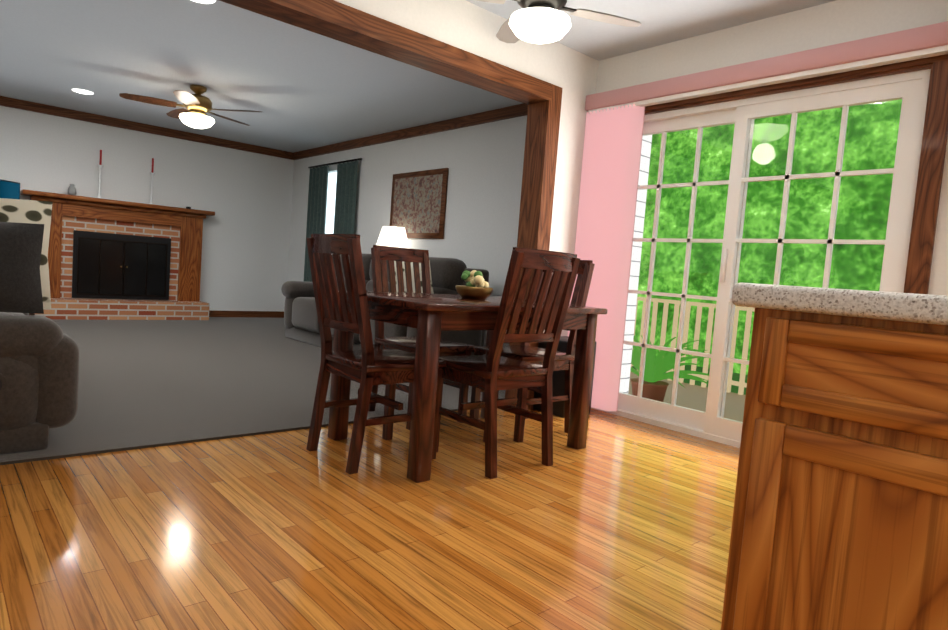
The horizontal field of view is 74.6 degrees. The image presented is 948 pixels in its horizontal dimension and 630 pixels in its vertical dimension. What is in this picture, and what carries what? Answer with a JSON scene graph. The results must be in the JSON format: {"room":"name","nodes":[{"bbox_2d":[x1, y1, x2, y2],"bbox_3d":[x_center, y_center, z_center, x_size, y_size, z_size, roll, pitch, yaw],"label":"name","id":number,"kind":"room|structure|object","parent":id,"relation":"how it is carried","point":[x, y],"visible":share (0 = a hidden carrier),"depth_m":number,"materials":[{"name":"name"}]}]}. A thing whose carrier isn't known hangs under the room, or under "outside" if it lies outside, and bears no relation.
{"room":"dining room and living room","nodes":[
{"label":"dining room and living room","id":0,"kind":"room"},
{"bbox_2d":[0,106,293,311],"bbox_3d":[-5.338,-1.206,7.028,6.820,2.440,0.150,1,5,-41],"label":"wall","id":1,"kind":"structure","parent":0,"point":[245,197],"depth_m":8.29,"materials":[{"name":"paint"}]},
{"bbox_2d":[0,96,291,159],"bbox_3d":[-5.190,-2.361,6.879,6.820,0.100,0.035,1,5,-41],"label":"crown molding","id":2,"kind":"structure","parent":1,"relation":"attached to","point":[4,101],"depth_m":7.73,"materials":[{"name":"brown wood"}]},
{"bbox_2d":[29,310,283,317],"bbox_3d":[-5.371,-0.041,7.047,6.820,0.090,0.015,1,5,-41],"label":"baseboard","id":3,"kind":"structure","parent":1,"relation":"attached to","point":[271,314],"depth_m":8.90,"materials":[{"name":"brown wood"}]},
{"bbox_2d":[0,317,504,464],"bbox_3d":[-3.472,0.320,5.000,6.970,0.062,5.940,1,5,-41],"label":"floor carpet","id":4,"kind":"object","parent":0,"point":[148,383],"depth_m":4.20,"materials":[{"name":"grey carpet"}]},
{"bbox_2d":[0,312,78,454],"bbox_3d":[-2.746,-0.028,3.100,1.040,1.000,2.104,1,5,-41],"label":"armchair","id":5,"kind":"object","parent":4,"relation":"on","point":[39,367],"visible":0.9,"depth_m":2.59,"materials":[{"name":"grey fabric"}]},
{"bbox_2d":[0,214,50,313],"bbox_3d":[-2.033,-0.199,2.461,0.551,0.378,0.167,1,5,-41],"label":"pillow","id":6,"kind":"object","parent":5,"relation":"on","point":[25,225],"depth_m":2.57,"materials":[{"name":"grey fabric"}]},
{"bbox_2d":[0,198,52,217],"bbox_3d":[-2.124,-0.273,2.625,0.572,0.485,0.157,1,5,-41],"label":"pillow","id":7,"kind":"object","parent":5,"relation":"on","point":[22,208],"depth_m":2.73,"materials":[{"name":"beige fabric"}]},
{"bbox_2d":[20,189,214,319],"bbox_3d":[-4.287,-0.673,7.642,2.080,1.428,0.420,1,5,-41],"label":"fireplace","id":8,"kind":"object","parent":4,"relation":"on","point":[108,259],"visible":1,"depth_m":7.65,"materials":[{"name":"brick"}]},
{"bbox_2d":[67,184,76,194],"bbox_3d":[-4.713,-1.466,7.281,0.089,0.121,0.090,1,5,-41],"label":"mantel decor","id":9,"kind":"object","parent":8,"relation":"on","point":[71,189],"depth_m":7.26,"materials":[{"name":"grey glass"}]},
{"bbox_2d":[95,150,103,198],"bbox_3d":[-4.486,-1.681,7.451,0.083,0.565,0.090,1,5,-41],"label":"mantel decor","id":10,"kind":"object","parent":8,"relation":"on","point":[100,165],"depth_m":7.45,"materials":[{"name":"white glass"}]},
{"bbox_2d":[147,158,154,204],"bbox_3d":[-4.064,-1.678,7.823,0.080,0.568,0.090,1,5,-41],"label":"mantel decor","id":11,"kind":"object","parent":8,"relation":"on","point":[152,174],"depth_m":7.82,"materials":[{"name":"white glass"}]},
{"bbox_2d":[281,253,488,354],"bbox_3d":[-1.021,-0.116,6.234,0.800,1.000,2.650,1,5,-41],"label":"sofa","id":12,"kind":"object","parent":4,"relation":"on","point":[301,323],"visible":0.29,"depth_m":6.18,"materials":[{"name":"grey fabric"}]},
{"bbox_2d":[394,260,433,293],"bbox_3d":[-0.542,-0.284,5.541,0.488,0.423,0.195,7,5,38],"label":"pillow","id":13,"kind":"object","parent":12,"relation":"on","point":[412,275],"visible":0.29,"depth_m":5.45,"materials":[{"name":"beige fabric"}]},
{"bbox_3d":[-0.966,-0.044,6.995,0.250,0.760,1.100,1,5,-41],"label":"table","id":14,"kind":"object","parent":4,"relation":"on","visible":0},
{"bbox_2d":[376,226,408,247],"bbox_3d":[-0.916,-0.702,6.949,0.220,0.560,0.400,1,5,-41],"label":"table lamp","id":15,"kind":"object","parent":14,"relation":"on","point":[392,236],"visible":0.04,"depth_m":6.84,"materials":[{"name":"white fabric"}]},
{"bbox_3d":[-5.246,-0.205,6.220,1.368,0.550,1.256,1,5,-41],"label":"tv console","id":16,"kind":"object","parent":4,"relation":"on","visible":0},
{"bbox_2d":[0,179,19,198],"bbox_3d":[-5.191,-0.950,6.169,0.240,0.945,1.520,5,4,8],"label":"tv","id":17,"kind":"object","parent":16,"relation":"on","point":[9,189],"visible":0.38,"depth_m":6.75,"materials":[{"name":"blue plastic"}]},
{"bbox_2d":[0,408,739,629],"bbox_3d":[0.685,0.992,-0.121,6.450,0.050,7.310,1,5,-41],"label":"floor","id":18,"kind":"structure","parent":0,"point":[620,523],"depth_m":2.08,"materials":[{"name":"brown wood"}]},
{"bbox_2d":[306,234,446,473],"bbox_3d":[-0.469,0.160,2.922,0.555,1.026,0.420,1,5,-41],"label":"dining chair","id":19,"kind":"object","parent":18,"relation":"on","point":[367,366],"visible":0.96,"depth_m":2.77,"materials":[{"name":"brown wood"}]},
{"bbox_2d":[368,245,473,429],"bbox_3d":[-0.330,0.113,3.744,0.420,1.026,0.555,1,5,-41],"label":"dining chair","id":20,"kind":"object","parent":18,"relation":"on","point":[380,255],"visible":0.58,"depth_m":3.77,"materials":[{"name":"brown wood"}]},
{"bbox_2d":[328,290,606,482],"bbox_3d":[-0.045,0.296,3.252,1.200,0.760,0.850,1,5,-41],"label":"dining table","id":21,"kind":"object","parent":18,"relation":"on","point":[429,317],"visible":0.77,"depth_m":2.80,"materials":[{"name":"brown wood"}]},
{"bbox_2d":[455,270,492,299],"bbox_3d":[0.002,-0.160,3.266,0.200,0.152,0.200,1,5,-41],"label":"centerpiece","id":22,"kind":"object","parent":21,"relation":"on","point":[476,287],"visible":1,"depth_m":3.21,"materials":[{"name":"brown wood"}]},
{"bbox_2d":[436,247,579,478],"bbox_3d":[0.126,0.199,2.998,0.420,1.026,0.555,1,5,-41],"label":"dining chair","id":23,"kind":"object","parent":18,"relation":"on","point":[491,372],"visible":0.94,"depth_m":2.84,"materials":[{"name":"brown wood"}]},
{"bbox_2d":[470,260,594,442],"bbox_3d":[0.332,0.169,3.654,0.555,1.026,0.420,1,5,-41],"label":"dining chair","id":24,"kind":"object","parent":18,"relation":"on","point":[525,352],"visible":0.44,"depth_m":3.61,"materials":[{"name":"brown wood"}]},
{"bbox_2d":[533,336,596,417],"bbox_3d":[0.616,0.409,4.213,0.285,0.499,0.285,1,5,-41],"label":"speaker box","id":25,"kind":"object","parent":18,"relation":"on","point":[558,382],"visible":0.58,"depth_m":4.08,"materials":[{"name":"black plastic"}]},
{"bbox_2d":[721,299,947,629],"bbox_3d":[1.104,0.485,0.938,0.641,0.874,1.216,1,5,-41],"label":"kitchen island","id":26,"kind":"object","parent":18,"relation":"on","point":[840,517],"depth_m":1.06,"materials":[{"name":"brown wood"}]},
{"bbox_2d":[731,283,947,314],"bbox_3d":[1.154,0.027,0.927,0.660,0.046,1.276,1,5,-41],"label":"island countertop","id":27,"kind":"structure","parent":26,"relation":"on","point":[920,304],"depth_m":1.04,"materials":[{"name":"beige stone"}]},
{"bbox_2d":[288,115,526,345],"bbox_3d":[-0.822,-0.878,7.169,0.150,2.440,5.940,1,5,-41],"label":"wall","id":28,"kind":"structure","parent":0,"point":[483,163],"depth_m":6.33,"materials":[{"name":"paint"}]},
{"bbox_2d":[325,172,336,233],"bbox_3d":[-1.801,-1.235,8.294,0.001,1.350,0.900,1,5,-41],"label":"glazing","id":29,"kind":"object","parent":28,"relation":"attached to","point":[331,198],"depth_m":8.46,"materials":[{"name":"white glass"}]},
{"bbox_2d":[304,158,361,281],"bbox_3d":[-1.907,-1.133,8.215,0.050,1.742,1.400,1,5,-41],"label":"drapes","id":30,"kind":"object","parent":28,"relation":"attached to","point":[345,199],"visible":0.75,"depth_m":8.14,"materials":[{"name":"teal fabric"}]},
{"bbox_2d":[292,103,527,159],"bbox_3d":[-0.734,-2.032,6.949,0.035,0.100,5.730,1,5,-41],"label":"crown molding","id":31,"kind":"structure","parent":28,"relation":"attached to","point":[514,111],"depth_m":6.71,"materials":[{"name":"brown wood"}]},
{"bbox_2d":[390,168,448,238],"bbox_3d":[-0.625,-1.206,6.816,0.028,0.730,1.000,1,5,-41],"label":"framed art","id":32,"kind":"object","parent":28,"relation":"attached to","point":[418,204],"visible":0.9,"depth_m":6.74,"materials":[{"name":"brown wood"}]},
{"bbox_2d":[0,0,835,152],"bbox_3d":[-0.891,-1.801,1.991,7.120,0.100,13.400,1,5,-41],"label":"ceiling","id":33,"kind":"structure","parent":0,"point":[301,89],"depth_m":5.08,"materials":[{"name":"white paint"}]},
{"bbox_2d":[72,89,93,94],"bbox_3d":[-3.997,-2.279,6.355,0.189,0.011,0.189,6,4,24],"label":"recessed light","id":34,"kind":"object","parent":33,"relation":"in","point":[82,91],"depth_m":6.35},
{"bbox_2d":[119,84,261,128],"bbox_3d":[-2.641,-1.959,5.874,1.226,0.379,1.204,1,5,-41],"label":"ceiling fan","id":35,"kind":"object","parent":33,"relation":"hanging from","point":[197,105],"visible":1,"depth_m":5.77,"materials":[{"name":"gold metal"}]},
{"bbox_2d":[191,0,215,3],"bbox_3d":[-1.668,-1.925,3.767,0.189,0.011,0.189,8,5,42],"label":"recessed light","id":36,"kind":"object","parent":33,"relation":"in","point":[198,1],"depth_m":3.83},
{"bbox_2d":[477,0,640,43],"bbox_3d":[0.337,-1.554,3.104,0.826,0.359,0.826,6,4,27],"label":"ceiling fan","id":37,"kind":"object","parent":33,"relation":"hanging from","point":[539,21],"visible":1,"depth_m":3.07,"materials":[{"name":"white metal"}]},
{"bbox_2d":[334,0,628,392],"bbox_3d":[-1.379,-0.606,2.640,6.970,2.440,0.150,1,5,-41],"label":"wall","id":38,"kind":"structure","parent":0,"point":[465,25],"depth_m":4.00,"materials":[{"name":"beige paint"}]},
{"bbox_2d":[219,0,562,409],"bbox_3d":[-1.518,-0.467,2.537,5.230,2.158,0.190,1,5,-41],"label":"trim","id":39,"kind":"structure","parent":38,"relation":"attached to","point":[344,23],"depth_m":3.69,"materials":[{"name":"brown wood"}]},
{"bbox_2d":[596,0,947,295],"bbox_3d":[3.239,-0.199,1.764,0.150,2.440,7.310,1,5,-41],"label":"wall","id":40,"kind":"structure","parent":0,"point":[829,23],"depth_m":3.38,"materials":[{"name":"beige paint"}]},
{"bbox_2d":[567,21,947,410],"bbox_3d":[1.409,-0.352,3.631,0.090,2.135,2.076,1,5,-41],"label":"curtain","id":41,"kind":"object","parent":40,"relation":"attached to","point":[614,125],"visible":0.85,"depth_m":4.10,"materials":[{"name":"pink fabric"}]},
{"bbox_2d":[591,54,947,447],"bbox_3d":[1.507,-0.299,3.693,0.140,2.115,2.020,1,5,-41],"label":"door frame","id":42,"kind":"structure","parent":40,"relation":"attached to","point":[910,90],"depth_m":3.45,"materials":[{"name":"white wood"}]},
{"label":"outside","id":43,"kind":"structure","parent":0,"visible":0},
{"bbox_2d":[619,99,901,421],"bbox_3d":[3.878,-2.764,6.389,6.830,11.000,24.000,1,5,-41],"label":"door glass","id":44,"kind":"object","parent":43,"point":[698,365],"depth_m":9.91,"materials":[{"name":"green"}]}
]}

